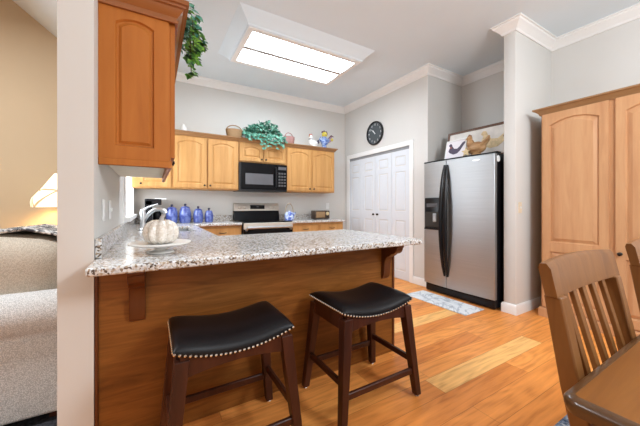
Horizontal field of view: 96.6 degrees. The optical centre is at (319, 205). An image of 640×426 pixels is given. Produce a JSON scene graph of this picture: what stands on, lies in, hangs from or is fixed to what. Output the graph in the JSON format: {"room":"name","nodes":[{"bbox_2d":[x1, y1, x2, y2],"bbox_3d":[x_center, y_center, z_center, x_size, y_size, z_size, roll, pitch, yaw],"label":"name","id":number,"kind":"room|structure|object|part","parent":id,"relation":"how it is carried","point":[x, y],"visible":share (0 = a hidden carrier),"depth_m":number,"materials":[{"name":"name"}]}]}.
{"room":"kitchen","nodes":[
{"label":"kitchen","id":0,"kind":"room"},
{"bbox_2d":[0,0,56,228],"bbox_3d":[-3.733,-1.010,1.468,4.245,4.300,0.070,0,0,-30],"label":"wall","id":1,"kind":"structure","parent":0,"point":[28,50],"depth_m":2.25,"materials":[{"name":"beige paint"}]},
{"bbox_2d":[12,0,56,37],"bbox_3d":[-2.225,-2.087,-1.004,4.145,1.946,5.720,0,0,-30],"label":"ceiling","id":2,"kind":"structure","parent":0,"point":[44,12],"depth_m":2.07,"materials":[{"name":"paint"}]},
{"bbox_2d":[57,0,126,425],"bbox_3d":[-1.844,-0.395,2.565,0.125,3.070,3.030,0,0,-30],"label":"wall","id":3,"kind":"structure","parent":0,"point":[82,183],"depth_m":1.26,"materials":[{"name":"beige paint"}]},
{"bbox_2d":[102,199,104,220],"bbox_3d":[-1.156,0.025,1.525,0.008,0.116,0.070,0,0,-30],"label":"wall outlet","id":4,"kind":"object","parent":3,"relation":"attached to","point":[103,200],"visible":1,"depth_m":1.50,"materials":[{"name":"white plastic"}]},
{"bbox_2d":[109,200,112,218],"bbox_3d":[-1.284,0.025,1.751,0.016,0.116,0.075,0,0,-30],"label":"light switch","id":5,"kind":"object","parent":3,"relation":"attached to","point":[110,208],"visible":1,"depth_m":1.75,"materials":[{"name":"white plastic"}]},
{"bbox_3d":[-1.288,0.025,1.748,0.006,0.116,0.075,0,0,-30],"label":"plate","id":6,"kind":"part","parent":5,"relation":"part of","materials":[{"name":"white plastic"}]},
{"bbox_2d":[124,177,136,221],"bbox_3d":[-2.161,-0.445,3.219,0.110,1.190,1.400,0,0,-30],"label":"window","id":7,"kind":"structure","parent":3,"relation":"in","point":[129,215],"depth_m":3.71,"materials":[{"name":"white paint"}]},
{"bbox_2d":[98,0,188,181],"bbox_3d":[-1.166,-0.649,1.928,0.398,0.894,1.154,0,0,-30],"label":"upper cabinet","id":8,"kind":"object","parent":3,"relation":"attached to","point":[140,42],"visible":1,"depth_m":1.47,"materials":[{"name":"brown wood"}]},
{"bbox_3d":[-1.215,-0.225,1.933,0.318,0.045,1.096,0,0,-30],"label":"light rail","id":9,"kind":"part","parent":8,"relation":"part of","materials":[{"name":"brown wood"}]},
{"bbox_3d":[-1.230,-0.242,1.938,0.295,0.008,1.064,0,0,-30],"label":"underside panel","id":10,"kind":"part","parent":8,"relation":"part of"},
{"bbox_3d":[-1.166,-1.042,1.928,0.398,0.108,1.154,0,0,-30],"label":"crown","id":11,"kind":"part","parent":8,"relation":"part of","materials":[{"name":"brown wood"}]},
{"bbox_3d":[-0.940,-0.634,1.790,0.020,0.744,0.519,0,0,-30],"label":"door","id":12,"kind":"part","parent":8,"relation":"part of","materials":[{"name":"brown wood"}]},
{"bbox_2d":[181,3,207,79],"bbox_3d":[-1.079,-1.153,1.962,0.583,0.514,0.646,0,0,-30],"label":"ivy plant","id":13,"kind":"object","parent":8,"relation":"on","point":[191,33],"visible":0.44,"depth_m":1.87,"materials":[{"name":"green plant"}]},
{"bbox_2d":[95,215,231,257],"bbox_3d":[-1.220,0.197,2.938,1.326,0.091,3.013,0,0,-30],"label":"backsplash","id":14,"kind":"structure","parent":3,"relation":"attached to","point":[106,241],"depth_m":1.81,"materials":[{"name":"stone"}]},
{"bbox_2d":[134,81,344,228],"bbox_3d":[-0.734,-0.445,5.030,4.535,3.170,0.100,0,0,-30],"label":"wall","id":15,"kind":"structure","parent":0,"point":[203,109],"depth_m":4.71,"materials":[{"name":"beige paint"}]},
{"bbox_2d":[132,129,238,190],"bbox_3d":[-1.874,-0.624,4.064,1.336,0.788,0.408,0,0,-30],"label":"upper cabinet","id":16,"kind":"object","parent":15,"relation":"attached to","point":[203,161],"visible":0.78,"depth_m":4.00,"materials":[{"name":"brown wood"}]},
{"bbox_3d":[-2.151,-0.598,3.712,0.365,0.695,0.020,0,0,-30],"label":"door","id":17,"kind":"part","parent":16,"relation":"part of","materials":[{"name":"brown wood"}]},
{"bbox_2d":[181,124,186,130],"bbox_3d":[-1.882,-1.073,3.939,0.080,0.110,0.080,0,0,-30],"label":"ornament","id":18,"kind":"object","parent":16,"relation":"on","point":[183,127],"visible":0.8,"depth_m":3.91,"materials":[{"name":"white ceramic"}]},
{"bbox_3d":[-1.787,-0.598,3.925,0.420,0.695,0.020,0,0,-30],"label":"door","id":19,"kind":"part","parent":16,"relation":"part of","materials":[{"name":"brown wood"}]},
{"bbox_3d":[-1.784,-0.991,3.910,1.336,0.055,0.050,0,0,-30],"label":"crown","id":20,"kind":"part","parent":16,"relation":"part of","materials":[{"name":"brown wood"}]},
{"bbox_3d":[-1.408,-0.598,4.148,0.420,0.695,0.020,0,0,-30],"label":"door","id":21,"kind":"part","parent":16,"relation":"part of","materials":[{"name":"brown wood"}]},
{"bbox_2d":[226,125,242,136],"bbox_3d":[-1.298,-1.120,4.317,0.255,0.204,0.204,0,0,-30],"label":"basket","id":22,"kind":"object","parent":16,"relation":"on","point":[229,131],"visible":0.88,"depth_m":4.24,"materials":[{"name":"beige wicker"}]},
{"bbox_2d":[239,137,286,164],"bbox_3d":[-0.967,-0.839,4.597,0.760,0.358,0.408,0,0,-30],"label":"upper cabinet","id":23,"kind":"object","parent":15,"relation":"attached to","point":[252,151],"visible":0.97,"depth_m":4.42,"materials":[{"name":"brown wood"}]},
{"bbox_3d":[-1.045,-0.812,4.361,0.360,0.265,0.020,0,0,-30],"label":"door","id":24,"kind":"part","parent":23,"relation":"part of","materials":[{"name":"brown wood"}]},
{"bbox_2d":[233,162,286,192],"bbox_3d":[-0.950,-0.437,4.564,0.756,0.430,0.481,0,0,-30],"label":"microwave","id":25,"kind":"object","parent":23,"relation":"attached to","point":[253,177],"visible":0.97,"depth_m":4.39,"materials":[{"name":"black plastic"}]},
{"bbox_3d":[-0.937,-0.450,4.367,0.576,0.395,0.035,0,0,-30],"label":"door","id":26,"kind":"part","parent":25,"relation":"part of","materials":[{"name":"black glass"}]},
{"bbox_3d":[-0.611,-0.450,4.559,0.172,0.395,0.032,0,0,-30],"label":"control panel","id":27,"kind":"part","parent":25,"relation":"part of","materials":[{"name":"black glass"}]},
{"bbox_3d":[-0.876,-0.991,4.442,0.760,0.055,0.050,0,0,-30],"label":"crown","id":28,"kind":"part","parent":23,"relation":"part of","materials":[{"name":"brown wood"}]},
{"bbox_2d":[242,120,286,149],"bbox_3d":[-0.919,-1.106,4.511,0.726,0.524,0.434,0,0,-30],"label":"ivy plant","id":29,"kind":"object","parent":23,"relation":"on","point":[256,131],"visible":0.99,"depth_m":4.42,"materials":[{"name":"green plant"}]},
{"bbox_3d":[-0.722,-0.812,4.550,0.360,0.265,0.020,0,0,-30],"label":"door","id":30,"kind":"part","parent":23,"relation":"part of","materials":[{"name":"brown wood"}]},
{"bbox_2d":[279,214,310,218],"bbox_3d":[-0.294,0.197,5.214,1.021,0.091,0.024,0,0,-30],"label":"backsplash","id":31,"kind":"structure","parent":15,"relation":"attached to","point":[281,216],"depth_m":5.16,"materials":[{"name":"stone"}]},
{"bbox_2d":[281,143,337,193],"bbox_3d":[-0.207,-0.624,5.043,0.994,0.788,0.408,0,0,-30],"label":"upper cabinet","id":32,"kind":"object","parent":15,"relation":"attached to","point":[310,169],"visible":0.97,"depth_m":4.87,"materials":[{"name":"brown wood"}]},
{"bbox_2d":[284,132,294,143],"bbox_3d":[-0.516,-1.120,4.763,0.173,0.204,0.206,0,0,40],"label":"basket","id":33,"kind":"object","parent":32,"relation":"on","point":[289,139],"visible":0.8,"depth_m":4.69,"materials":[{"name":"wicker"}]},
{"bbox_3d":[-0.349,-0.598,4.769,0.445,0.695,0.020,0,0,-30],"label":"door","id":34,"kind":"part","parent":32,"relation":"part of","materials":[{"name":"brown wood"}]},
{"bbox_3d":[-0.207,-0.991,5.043,0.994,0.055,0.408,0,0,-30],"label":"crown","id":35,"kind":"part","parent":32,"relation":"part of","materials":[{"name":"brown wood"}]},
{"bbox_2d":[308,134,318,145],"bbox_3d":[-0.108,-1.134,4.980,0.215,0.232,0.100,0,0,-30],"label":"rooster figurine","id":36,"kind":"object","parent":32,"relation":"on","point":[312,142],"visible":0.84,"depth_m":4.93,"materials":[{"name":"white ceramic"}]},
{"bbox_3d":[0.057,-0.598,5.007,0.445,0.695,0.020,0,0,-30],"label":"door","id":37,"kind":"part","parent":32,"relation":"part of","materials":[{"name":"brown wood"}]},
{"bbox_2d":[319,131,332,147],"bbox_3d":[0.118,-1.179,5.119,0.141,0.322,0.312,0,0,44],"label":"rooster figurine","id":38,"kind":"object","parent":32,"relation":"on","point":[324,141],"visible":0.97,"depth_m":5.05,"materials":[{"name":"blue ceramic"}]},
{"bbox_2d":[176,3,639,113],"bbox_3d":[1.139,-1.877,1.863,4.310,0.105,7.260,0,0,-30],"label":"crown molding","id":39,"kind":"structure","parent":15,"relation":"attached to","point":[520,23],"depth_m":4.01,"materials":[{"name":"white paint"}]},
{"bbox_2d":[183,277,617,425],"bbox_3d":[-0.702,1.165,0.782,8.580,0.050,7.260,0,0,-30],"label":"floor","id":40,"kind":"structure","parent":0,"point":[488,366],"depth_m":1.84,"materials":[{"name":"brown wood"}]},
{"bbox_2d":[3,413,56,425],"bbox_3d":[-2.636,1.135,0.917,2.780,0.010,1.250,0,0,-30],"label":"rug","id":41,"kind":"object","parent":40,"relation":"on","point":[41,420],"visible":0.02,"depth_m":1.49,"materials":[{"name":"black fabric"}]},
{"bbox_2d":[0,231,56,425],"bbox_3d":[-1.964,0.633,1.618,0.981,0.990,0.840,0,0,-30],"label":"sofa","id":42,"kind":"object","parent":41,"relation":"on","point":[28,260],"visible":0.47,"depth_m":1.47,"materials":[{"name":"fabric"}]},
{"bbox_2d":[0,224,56,236],"bbox_3d":[-1.910,0.329,1.720,0.816,0.416,0.500,0,0,-30],"label":"throw blanket","id":43,"kind":"object","parent":42,"relation":"on","point":[51,229],"visible":0.28,"depth_m":1.66,"materials":[{"name":"black fabric"}]},
{"bbox_2d":[0,231,56,294],"bbox_3d":[-1.837,0.396,1.699,0.658,0.516,0.570,0,0,-30],"label":"cushion","id":44,"kind":"object","parent":42,"relation":"on","point":[28,260],"depth_m":1.54,"materials":[{"name":"beige fabric"}]},
{"bbox_2d":[30,173,56,206],"bbox_3d":[-2.017,0.409,2.213,0.324,1.460,0.324,0,0,39],"label":"floor lamp","id":45,"kind":"object","parent":40,"relation":"on","point":[46,196],"visible":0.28,"depth_m":2.08,"materials":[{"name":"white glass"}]},
{"bbox_2d":[200,225,241,235],"bbox_3d":[-1.523,0.710,4.153,0.625,0.860,0.611,0,0,-30],"label":"base cabinet","id":46,"kind":"object","parent":40,"relation":"on","point":[235,229],"visible":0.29,"depth_m":3.96,"materials":[{"name":"brown wood"}]},
{"bbox_2d":[160,301,301,425],"bbox_3d":[-0.430,0.833,1.353,0.579,0.614,0.442,0,0,-30],"label":"bar stool","id":47,"kind":"object","parent":40,"relation":"on","point":[200,343],"visible":1,"depth_m":1.29,"materials":[{"name":"black leather"}]},
{"bbox_3d":[-0.726,0.862,1.384,0.099,0.532,0.090,0,0,-30],"label":"leg","id":48,"kind":"part","parent":47,"relation":"part of","materials":[{"name":"brown wood"}]},
{"bbox_3d":[-0.548,0.862,1.080,0.099,0.532,0.090,0,0,-30],"label":"leg","id":49,"kind":"part","parent":47,"relation":"part of","materials":[{"name":"brown wood"}]},
{"bbox_3d":[-0.430,0.583,1.353,0.507,0.058,0.388,0,0,-30],"label":"nailhead trim","id":50,"kind":"part","parent":47,"relation":"part of","materials":[{"name":"silver metal"}]},
{"bbox_2d":[168,301,293,357],"bbox_3d":[-0.430,0.570,1.353,0.498,0.088,0.378,0,0,-30],"label":"seat cushion","id":51,"kind":"object","parent":47,"relation":"on","point":[260,325],"depth_m":1.26,"materials":[{"name":"black leather"}]},
{"bbox_3d":[-0.312,0.862,1.627,0.099,0.532,0.090,0,0,-30],"label":"leg","id":52,"kind":"part","parent":47,"relation":"part of","materials":[{"name":"brown wood"}]},
{"bbox_3d":[-0.134,0.862,1.323,0.099,0.532,0.090,0,0,-30],"label":"leg","id":53,"kind":"part","parent":47,"relation":"part of","materials":[{"name":"brown wood"}]},
{"bbox_2d":[94,246,403,425],"bbox_3d":[-0.359,0.710,2.004,1.865,0.860,0.880,0,0,-30],"label":"base cabinet","id":54,"kind":"object","parent":40,"relation":"on","point":[132,311],"visible":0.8,"depth_m":1.54,"materials":[{"name":"brown wood"}]},
{"bbox_3d":[-1.018,0.710,1.298,0.014,0.860,0.012,0,0,-30],"label":"corner trim","id":55,"kind":"part","parent":54,"relation":"part of","materials":[{"name":"brown wood"}]},
{"bbox_2d":[85,215,421,276],"bbox_3d":[-0.898,0.214,2.985,1.928,0.127,3.258,0,0,-30],"label":"countertop","id":56,"kind":"structure","parent":54,"relation":"on","point":[113,255],"depth_m":1.69,"materials":[{"name":"stone"}]},
{"bbox_2d":[139,204,166,229],"bbox_3d":[-1.667,0.110,2.857,0.254,0.263,0.067,0,0,-23],"label":"faucet","id":57,"kind":"object","parent":56,"relation":"on","point":[143,216],"visible":0.84,"depth_m":2.82,"materials":[{"name":"silver metal"}]},
{"bbox_3d":[-1.659,0.099,2.861,0.234,0.161,0.044,0,0,-23],"label":"spout","id":58,"kind":"part","parent":57,"relation":"part of","materials":[{"name":"silver metal"}]},
{"bbox_2d":[145,198,165,222],"bbox_3d":[-2.209,0.071,3.829,0.245,0.340,0.240,0,0,-30],"label":"coffee maker","id":59,"kind":"object","parent":56,"relation":"on","point":[148,202],"visible":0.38,"depth_m":3.72,"materials":[{"name":"black plastic"}]},
{"bbox_2d":[127,239,190,253],"bbox_3d":[-0.830,0.215,1.484,0.290,0.053,0.290,0,0,-30],"label":"cake stand","id":60,"kind":"object","parent":56,"relation":"on","point":[159,248],"visible":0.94,"depth_m":1.44,"materials":[{"name":"white ceramic"}]},
{"bbox_2d":[142,214,178,243],"bbox_3d":[-0.828,0.118,1.485,0.167,0.154,0.174,0,0,-30],"label":"pumpkin","id":61,"kind":"object","parent":60,"relation":"on","point":[161,231],"visible":1,"depth_m":1.43,"materials":[{"name":"beige ceramic"}]},
{"bbox_2d":[166,204,177,222],"bbox_3d":[-2.033,0.111,3.909,0.148,0.261,0.148,0,0,-30],"label":"canister","id":62,"kind":"object","parent":56,"relation":"on","point":[172,214],"visible":0.88,"depth_m":3.86,"materials":[{"name":"ceramic"}]},
{"bbox_2d":[179,204,190,222],"bbox_3d":[-1.888,0.106,3.993,0.156,0.271,0.156,0,0,-30],"label":"canister","id":63,"kind":"object","parent":56,"relation":"on","point":[185,212],"visible":0.99,"depth_m":3.94,"materials":[{"name":"ceramic"}]},
{"bbox_2d":[193,206,202,222],"bbox_3d":[-1.744,0.123,4.078,0.136,0.236,0.136,0,0,-30],"label":"canister","id":64,"kind":"object","parent":56,"relation":"on","point":[198,213],"visible":1,"depth_m":4.03,"materials":[{"name":"ceramic"}]},
{"bbox_2d":[205,208,212,221],"bbox_3d":[-1.618,0.136,4.152,0.120,0.211,0.120,0,0,-30],"label":"canister","id":65,"kind":"object","parent":56,"relation":"on","point":[208,214],"visible":0.98,"depth_m":4.11,"materials":[{"name":"ceramic"}]},
{"bbox_3d":[0.395,0.710,2.540,0.022,0.860,0.718,0,0,-30],"label":"trim","id":66,"kind":"part","parent":54,"relation":"part of","materials":[{"name":"brown wood"}]},
{"bbox_2d":[233,203,292,234],"bbox_3d":[-0.890,0.550,4.456,0.756,1.180,0.708,0,0,-30],"label":"range","id":67,"kind":"object","parent":40,"relation":"on","point":[255,218],"visible":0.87,"depth_m":4.52,"materials":[{"name":"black metal"}]},
{"bbox_3d":[-1.049,0.022,4.726,0.756,0.124,0.082,0,0,-30],"label":"control panel","id":68,"kind":"part","parent":67,"relation":"part of","materials":[{"name":"silver metal"}]},
{"bbox_2d":[234,219,291,222],"bbox_3d":[-0.890,0.239,4.455,0.756,0.016,0.535,0,0,-30],"label":"cooktop","id":69,"kind":"object","parent":67,"relation":"in","point":[236,220],"depth_m":4.41,"materials":[{"name":"black glass"}]},
{"bbox_3d":[-0.755,0.650,4.226,0.752,0.620,0.045,0,0,-30],"label":"oven door","id":70,"kind":"part","parent":67,"relation":"part of","materials":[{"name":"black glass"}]},
{"bbox_3d":[-0.754,0.294,4.224,0.752,0.087,0.050,0,0,-30],"label":"trim","id":71,"kind":"part","parent":67,"relation":"part of","materials":[{"name":"silver metal"}]},
{"bbox_3d":[-0.731,0.330,4.184,0.720,0.069,0.077,0,0,-30],"label":"handle","id":72,"kind":"part","parent":67,"relation":"part of","materials":[{"name":"metal"}]},
{"bbox_2d":[293,222,342,231],"bbox_3d":[-0.156,0.710,4.955,0.994,0.860,0.611,0,0,-30],"label":"base cabinet","id":73,"kind":"object","parent":40,"relation":"on","point":[297,227],"visible":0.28,"depth_m":4.71,"materials":[{"name":"brown wood"}]},
{"bbox_3d":[-0.237,0.375,4.603,0.450,0.130,0.020,0,0,-30],"label":"drawer","id":74,"kind":"part","parent":73,"relation":"part of","materials":[{"name":"brown wood"}]},
{"bbox_2d":[279,214,345,222],"bbox_3d":[-0.147,0.214,4.962,1.021,0.127,0.608,0,0,-30],"label":"countertop","id":75,"kind":"structure","parent":73,"relation":"on","point":[298,218],"depth_m":4.98,"materials":[{"name":"stone"}]},
{"bbox_2d":[284,203,295,219],"bbox_3d":[-0.511,0.101,4.755,0.167,0.282,0.167,0,0,27],"label":"kettle","id":76,"kind":"object","parent":75,"relation":"on","point":[289,215],"visible":0.96,"depth_m":4.70,"materials":[{"name":"blue ceramic"}]},
{"bbox_2d":[311,210,328,218],"bbox_3d":[0.010,0.164,5.121,0.300,0.155,0.176,0,0,-30],"label":"radio","id":77,"kind":"object","parent":75,"relation":"on","point":[315,214],"visible":0.98,"depth_m":5.07,"materials":[{"name":"brown wood"}]},
{"bbox_2d":[316,212,324,217],"bbox_3d":[0.012,0.159,5.038,0.180,0.105,0.005,0,0,-30],"label":"speaker grille","id":78,"kind":"object","parent":77,"relation":"attached to","point":[318,214],"depth_m":5.03,"materials":[{"name":"beige fabric"}]},
{"bbox_3d":[0.194,0.375,4.856,0.450,0.130,0.020,0,0,-30],"label":"drawer","id":79,"kind":"part","parent":73,"relation":"part of","materials":[{"name":"brown wood"}]},
{"bbox_2d":[302,282,420,425],"bbox_3d":[0.244,0.833,1.749,0.579,0.614,0.442,0,0,-30],"label":"bar stool","id":80,"kind":"object","parent":40,"relation":"on","point":[350,310],"visible":1,"depth_m":1.67,"materials":[{"name":"brown wood"}]},
{"bbox_3d":[-0.051,0.862,1.779,0.099,0.532,0.090,0,0,-30],"label":"leg","id":81,"kind":"part","parent":80,"relation":"part of","materials":[{"name":"brown wood"}]},
{"bbox_3d":[0.126,0.862,1.476,0.099,0.532,0.090,0,0,-30],"label":"leg","id":82,"kind":"part","parent":80,"relation":"part of","materials":[{"name":"brown wood"}]},
{"bbox_2d":[310,282,411,317],"bbox_3d":[0.244,0.570,1.749,0.498,0.088,0.378,0,0,-30],"label":"seat cushion","id":83,"kind":"object","parent":80,"relation":"on","point":[371,299],"depth_m":1.66,"materials":[{"name":"black leather"}]},
{"bbox_3d":[0.244,0.583,1.749,0.507,0.058,0.388,0,0,-30],"label":"nailhead trim","id":84,"kind":"part","parent":80,"relation":"part of","materials":[{"name":"silver metal"}]},
{"bbox_3d":[0.362,0.862,2.022,0.099,0.532,0.090,0,0,-30],"label":"leg","id":85,"kind":"part","parent":80,"relation":"part of","materials":[{"name":"brown wood"}]},
{"bbox_3d":[0.540,0.862,1.719,0.099,0.532,0.090,0,0,-30],"label":"leg","id":86,"kind":"part","parent":80,"relation":"part of","materials":[{"name":"brown wood"}]},
{"bbox_2d":[408,290,483,315],"bbox_3d":[1.443,1.135,3.380,0.340,0.008,0.820,0,0,-30],"label":"floor mat","id":87,"kind":"object","parent":40,"relation":"on","point":[459,307],"visible":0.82,"depth_m":3.33,"materials":[{"name":"white fabric"}]},
{"bbox_2d":[424,151,503,308],"bbox_3d":[1.945,0.265,3.638,0.923,1.726,0.926,0,0,-30],"label":"refrigerator","id":88,"kind":"object","parent":40,"relation":"on","point":[464,195],"visible":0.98,"depth_m":3.32,"materials":[{"name":"silver metal"}]},
{"bbox_3d":[1.511,0.229,3.720,0.068,1.593,0.346,0,0,-30],"label":"freezer door","id":89,"kind":"part","parent":88,"relation":"part of","materials":[{"name":"metal"}]},
{"bbox_3d":[1.521,0.188,3.558,0.112,1.393,0.051,0,0,-30],"label":"handle","id":90,"kind":"part","parent":88,"relation":"part of","materials":[{"name":"black plastic"}]},
{"bbox_2d":[444,137,466,158],"bbox_3d":[1.743,-0.718,3.665,0.074,0.267,0.300,0,0,-26],"label":"picture","id":91,"kind":"object","parent":88,"relation":"on","point":[454,148],"visible":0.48,"depth_m":3.66,"materials":[{"name":"white paper"}]},
{"bbox_3d":[1.647,-0.576,3.465,0.053,0.013,0.924,0,0,-30],"label":"trim","id":92,"kind":"part","parent":88,"relation":"part of","materials":[{"name":"black plastic"}]},
{"bbox_2d":[462,147,469,155],"bbox_3d":[1.740,-0.644,3.398,0.016,0.100,0.105,0,0,-30],"label":"star ornament","id":93,"kind":"object","parent":88,"relation":"on","point":[465,151],"visible":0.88,"depth_m":3.39,"materials":[{"name":"beige wood"}]},
{"bbox_2d":[447,121,503,155],"bbox_3d":[1.990,-0.791,3.592,0.106,0.414,0.860,0,0,-32],"label":"framed picture","id":94,"kind":"object","parent":88,"relation":"on","point":[496,130],"visible":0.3,"depth_m":3.49,"materials":[{"name":"beige paper"}]},
{"bbox_2d":[466,135,489,154],"bbox_3d":[1.852,-0.722,3.364,0.126,0.276,0.300,0,0,-30],"label":"figurine","id":95,"kind":"object","parent":88,"relation":"on","point":[478,147],"visible":0.91,"depth_m":3.33,"materials":[{"name":"brown wood"}]},
{"bbox_2d":[554,415,569,425],"bbox_3d":[2.288,1.133,0.447,1.800,0.012,2.855,0,0,-30],"label":"area rug","id":96,"kind":"object","parent":40,"relation":"on","point":[564,421],"visible":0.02,"depth_m":1.48,"materials":[{"name":"blue fabric"}]},
{"bbox_2d":[563,335,639,425],"bbox_3d":[1.461,0.750,0.567,1.700,0.754,1.000,0,0,-30],"label":"dining table","id":97,"kind":"object","parent":96,"relation":"on","point":[609,395],"visible":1,"depth_m":0.57,"materials":[{"name":"brown wood"}]},
{"bbox_2d":[625,238,639,310],"bbox_3d":[1.509,0.633,0.986,0.458,0.988,0.565,0,0,-30],"label":"dining chair","id":98,"kind":"object","parent":96,"relation":"on","point":[632,247],"visible":1,"depth_m":1.08,"materials":[{"name":"brown wood"}]},
{"bbox_3d":[1.380,0.184,1.204,0.458,0.091,0.057,0,0,-30],"label":"crest rail","id":99,"kind":"part","parent":98,"relation":"part of","materials":[{"name":"brown wood"}]},
{"bbox_3d":[1.236,0.676,1.047,0.040,0.902,0.131,0,0,-30],"label":"leg","id":100,"kind":"part","parent":98,"relation":"part of","materials":[{"name":"brown wood"}]},
{"bbox_2d":[532,84,639,336],"bbox_3d":[2.795,0.072,2.632,0.645,2.135,1.186,0,0,-30],"label":"tall cabinet","id":101,"kind":"object","parent":40,"relation":"on","point":[590,145],"visible":0.68,"depth_m":2.60,"materials":[{"name":"brown wood"}]},
{"bbox_3d":[2.423,0.050,2.725,0.022,1.960,0.493,0,0,-30],"label":"door","id":102,"kind":"part","parent":101,"relation":"part of","materials":[{"name":"brown wood"}]},
{"bbox_3d":[2.786,-0.963,2.627,0.625,0.065,1.186,0,0,-30],"label":"crown","id":103,"kind":"part","parent":101,"relation":"part of","materials":[{"name":"brown wood"}]},
{"bbox_3d":[2.803,1.093,2.637,0.585,0.095,1.106,0,0,-30],"label":"moulding","id":104,"kind":"part","parent":101,"relation":"part of","materials":[{"name":"brown wood"}]},
{"bbox_3d":[2.695,0.050,2.262,0.022,1.960,0.493,0,0,-30],"label":"door","id":105,"kind":"part","parent":101,"relation":"part of","materials":[{"name":"brown wood"}]},
{"bbox_2d":[538,249,635,425],"bbox_3d":[0.890,0.633,0.614,0.458,0.988,0.565,0,0,-30],"label":"dining chair","id":106,"kind":"object","parent":40,"relation":"on","point":[561,275],"visible":0.8,"depth_m":0.78,"materials":[{"name":"brown wood"}]},
{"bbox_3d":[0.617,0.676,0.676,0.040,0.902,0.131,0,0,-30],"label":"leg","id":107,"kind":"part","parent":106,"relation":"part of","materials":[{"name":"brown wood"}]},
{"bbox_3d":[0.761,0.184,0.833,0.458,0.091,0.057,0,0,-30],"label":"crest rail","id":108,"kind":"part","parent":106,"relation":"part of","materials":[{"name":"brown wood"}]},
{"bbox_3d":[0.969,0.676,0.882,0.040,0.902,0.131,0,0,-30],"label":"leg","id":109,"kind":"part","parent":106,"relation":"part of","materials":[{"name":"brown wood"}]},
{"bbox_2d":[345,75,460,281],"bbox_3d":[1.375,-0.395,5.056,0.870,3.070,1.990,0,0,-30],"label":"wall","id":110,"kind":"structure","parent":0,"point":[425,110],"depth_m":4.23,"materials":[{"name":"beige paint"}]},
{"bbox_2d":[366,121,383,144],"bbox_3d":[0.939,-1.245,4.899,0.040,0.410,0.410,0,0,-30],"label":"wall clock","id":111,"kind":"object","parent":110,"relation":"attached to","point":[375,131],"visible":1,"depth_m":4.89,"materials":[{"name":"black plastic"}]},
{"bbox_2d":[347,139,413,282],"bbox_3d":[0.956,0.083,4.897,0.060,2.115,1.650,0,0,-30],"label":"door","id":112,"kind":"structure","parent":110,"relation":"in","point":[362,186],"depth_m":4.69,"materials":[{"name":"white paint"}]},
{"bbox_2d":[413,276,425,286],"bbox_3d":[1.698,1.087,4.224,0.616,0.106,0.261,0,0,-30],"label":"baseboard","id":113,"kind":"structure","parent":110,"relation":"attached to","point":[416,280],"depth_m":4.08,"materials":[{"name":"white paint"}]},
{"bbox_2d":[177,0,639,106],"bbox_3d":[1.085,-1.980,1.831,4.435,0.100,7.260,0,0,-30],"label":"ceiling","id":114,"kind":"structure","parent":0,"point":[456,36],"depth_m":3.14,"materials":[{"name":"paint"}]},
{"bbox_2d":[218,2,374,85],"bbox_3d":[-0.300,-1.865,3.575,1.680,0.126,1.050,0,0,-30],"label":"ceiling light","id":115,"kind":"object","parent":114,"relation":"attached to","point":[254,37],"visible":1,"depth_m":3.33,"materials":[{"name":"paint"}]},
{"bbox_3d":[-0.300,-1.815,3.575,1.424,0.027,0.794,0,0,-30],"label":"frame","id":116,"kind":"part","parent":115,"relation":"part of","materials":[{"name":"white paint"}]},
{"bbox_2d":[504,31,550,304],"bbox_3d":[2.404,-0.395,3.254,0.920,3.070,0.120,0,0,-30],"label":"wall","id":117,"kind":"structure","parent":0,"point":[527,64],"depth_m":3.06,"materials":[{"name":"beige paint"}]},
{"bbox_2d":[518,202,521,212],"bbox_3d":[2.115,0.020,3.005,0.070,0.116,0.016,0,0,-30],"label":"light switch","id":118,"kind":"object","parent":117,"relation":"attached to","point":[519,203],"visible":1,"depth_m":3.00,"materials":[{"name":"beige plastic"}]},
{"bbox_2d":[501,296,540,315],"bbox_3d":[2.354,1.087,3.224,0.836,0.106,0.152,0,0,-30],"label":"baseboard","id":119,"kind":"structure","parent":117,"relation":"attached to","point":[529,305],"depth_m":3.04,"materials":[{"name":"white paint"}]},
{"bbox_2d":[461,18,639,130],"bbox_3d":[3.544,-0.395,2.120,0.100,3.070,5.270,0,0,-30],"label":"wall","id":120,"kind":"structure","parent":0,"point":[609,60],"depth_m":3.15,"materials":[{"name":"beige paint"}]}
]}

